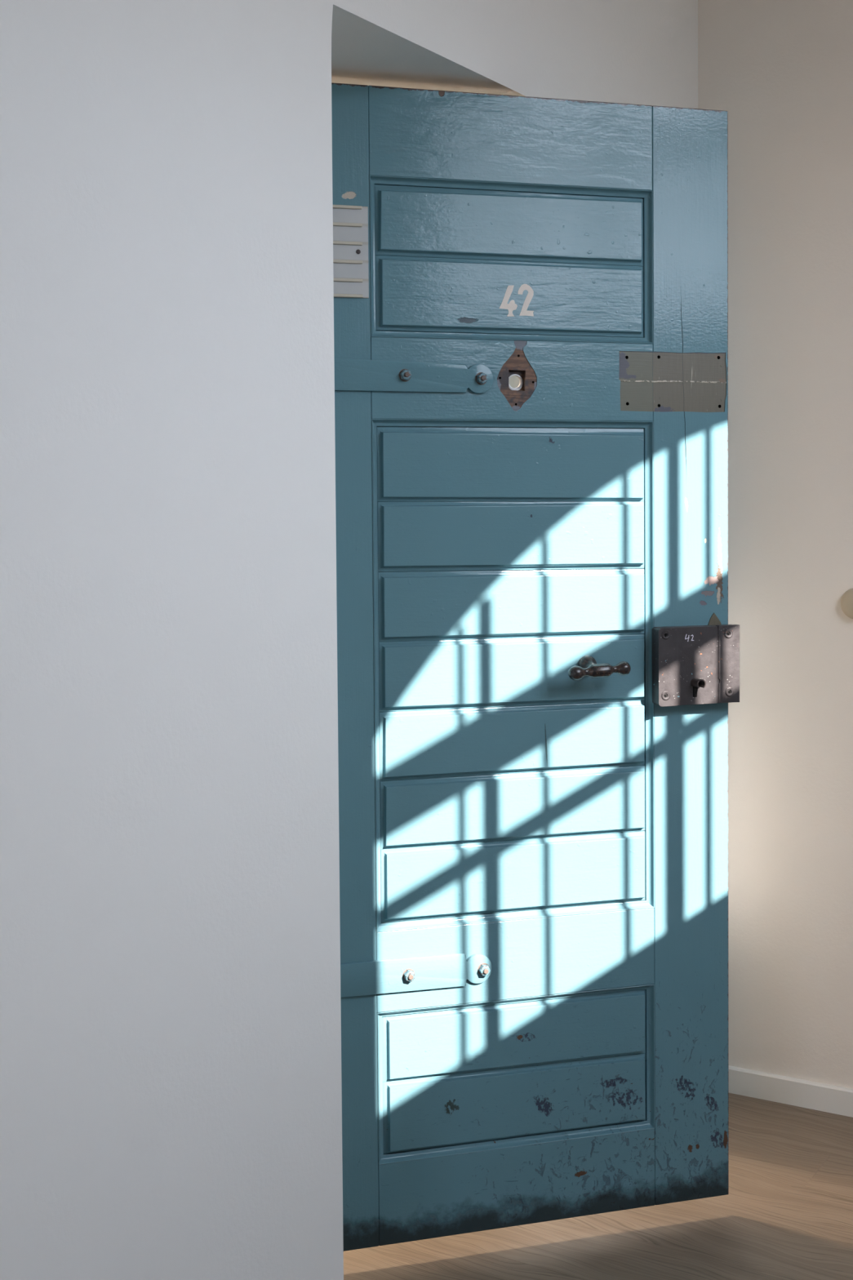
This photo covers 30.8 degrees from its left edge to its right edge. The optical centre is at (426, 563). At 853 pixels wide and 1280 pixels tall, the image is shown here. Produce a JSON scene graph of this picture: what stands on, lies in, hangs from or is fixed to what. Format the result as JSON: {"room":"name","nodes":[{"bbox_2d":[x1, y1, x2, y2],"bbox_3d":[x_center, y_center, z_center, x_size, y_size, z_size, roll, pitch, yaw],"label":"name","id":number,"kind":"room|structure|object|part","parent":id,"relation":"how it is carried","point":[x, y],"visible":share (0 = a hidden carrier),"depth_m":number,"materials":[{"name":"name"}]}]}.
{"room":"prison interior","nodes":[
{"label":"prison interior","id":0,"kind":"room"},
{"bbox_2d":[0,0,697,1279],"bbox_3d":[-1.242,-0.320,1.101,0.620,3.300,6.773,1,2,31],"label":"wall","id":1,"kind":"structure","parent":0,"point":[171,1086],"depth_m":2.03,"materials":[{"name":"white paint"}]},
{"bbox_2d":[331,82,739,1251],"bbox_3d":[0.152,0.187,2.769,0.876,2.030,0.126,-1,2,-16],"label":"door","id":2,"kind":"structure","parent":1,"relation":"in","point":[538,651],"depth_m":2.79,"materials":[{"name":"teal paint"}]},
{"bbox_3d":[0.150,-0.537,2.773,0.530,0.276,0.045,-1,2,-16],"label":"panel","id":3,"kind":"part","parent":2,"relation":"part of","materials":[{"name":"teal paint"}]},
{"bbox_3d":[0.156,0.192,2.801,0.530,0.897,0.045,-1,2,-16],"label":"panel","id":4,"kind":"part","parent":2,"relation":"part of","materials":[{"name":"teal paint"}]},
{"bbox_3d":[0.147,-0.752,2.770,0.532,0.154,0.060,-1,2,-16],"label":"rail","id":5,"kind":"part","parent":2,"relation":"part of","materials":[{"name":"teal paint"}]},
{"bbox_3d":[0.155,-0.536,2.756,0.532,0.277,0.017,-1,2,-16],"label":"moulding","id":6,"kind":"part","parent":2,"relation":"part of","materials":[{"name":"teal paint"}]},
{"bbox_3d":[0.151,-0.328,2.786,0.532,0.142,0.060,-1,2,-16],"label":"rail","id":7,"kind":"part","parent":2,"relation":"part of","materials":[{"name":"teal paint"}]},
{"bbox_3d":[0.162,0.919,2.828,0.530,0.270,0.045,-1,2,-16],"label":"panel","id":8,"kind":"part","parent":2,"relation":"part of","materials":[{"name":"teal paint"}]},
{"bbox_3d":[0.161,0.193,2.784,0.532,0.898,0.017,-1,2,-16],"label":"moulding","id":9,"kind":"part","parent":2,"relation":"part of","materials":[{"name":"teal paint"}]},
{"bbox_3d":[0.159,0.712,2.824,0.532,0.143,0.060,-1,2,-16],"label":"rail","id":10,"kind":"part","parent":2,"relation":"part of","materials":[{"name":"teal paint"}]},
{"bbox_3d":[0.163,1.127,2.840,0.532,0.146,0.060,-1,2,-16],"label":"rail","id":11,"kind":"part","parent":2,"relation":"part of","materials":[{"name":"teal paint"}]},
{"bbox_3d":[0.167,0.919,2.811,0.532,0.271,0.017,-1,2,-16],"label":"moulding","id":12,"kind":"part","parent":2,"relation":"part of","materials":[{"name":"teal paint"}]},
{"bbox_3d":[0.299,0.184,2.790,0.034,0.034,0.050,-1,2,-16],"label":"handle","id":13,"kind":"part","parent":2,"relation":"part of","materials":[{"name":"metal"}]},
{"bbox_3d":[0.441,0.189,2.826,0.038,0.142,0.002,-1,2,-16],"label":"lock lid","id":14,"kind":"part","parent":2,"relation":"part of","materials":[{"name":"black metal"}]},
{"bbox_3d":[0.478,0.187,2.839,0.117,0.143,0.003,-1,2,-16],"label":"lock lid","id":15,"kind":"part","parent":2,"relation":"part of","materials":[{"name":"metal"}]},
{"bbox_3d":[0.537,0.103,2.882,0.029,0.025,0.003,-1,2,-16],"label":"plate","id":16,"kind":"part","parent":2,"relation":"part of","materials":[{"name":"grey metal"}]},
{"bbox_3d":[0.557,0.185,2.866,0.043,0.144,0.012,-1,2,-16],"label":"bolt plate","id":17,"kind":"part","parent":2,"relation":"part of","materials":[{"name":"metal"}]},
{"bbox_2d":[343,1093,852,1279],"bbox_3d":[-1.307,1.376,1.931,6.250,0.150,8.600,1,2,31],"label":"floor","id":18,"kind":"structure","parent":0,"point":[786,1213],"depth_m":2.89,"materials":[{"name":"brown wood"}]},
{"bbox_2d":[697,0,852,1088],"bbox_3d":[1.709,-0.418,3.091,2.350,3.300,0.300,1,2,31],"label":"wall","id":19,"kind":"structure","parent":0,"point":[781,71],"depth_m":3.48,"materials":[{"name":"beige paint"}]},
{"bbox_2d":[728,1065,852,1117],"bbox_3d":[1.491,1.205,3.109,2.000,0.059,0.013,1,2,31],"label":"baseboard","id":20,"kind":"structure","parent":19,"relation":"attached to","point":[815,1095],"depth_m":3.51,"materials":[{"name":"white wood"}]},
{"bbox_2d":[840,588,852,618],"bbox_3d":[0.940,0.087,3.392,0.069,0.069,0.022,1,2,31],"label":"button","id":21,"kind":"object","parent":19,"relation":"attached to","point":[846,601],"visible":1,"depth_m":3.39,"materials":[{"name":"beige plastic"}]}
]}

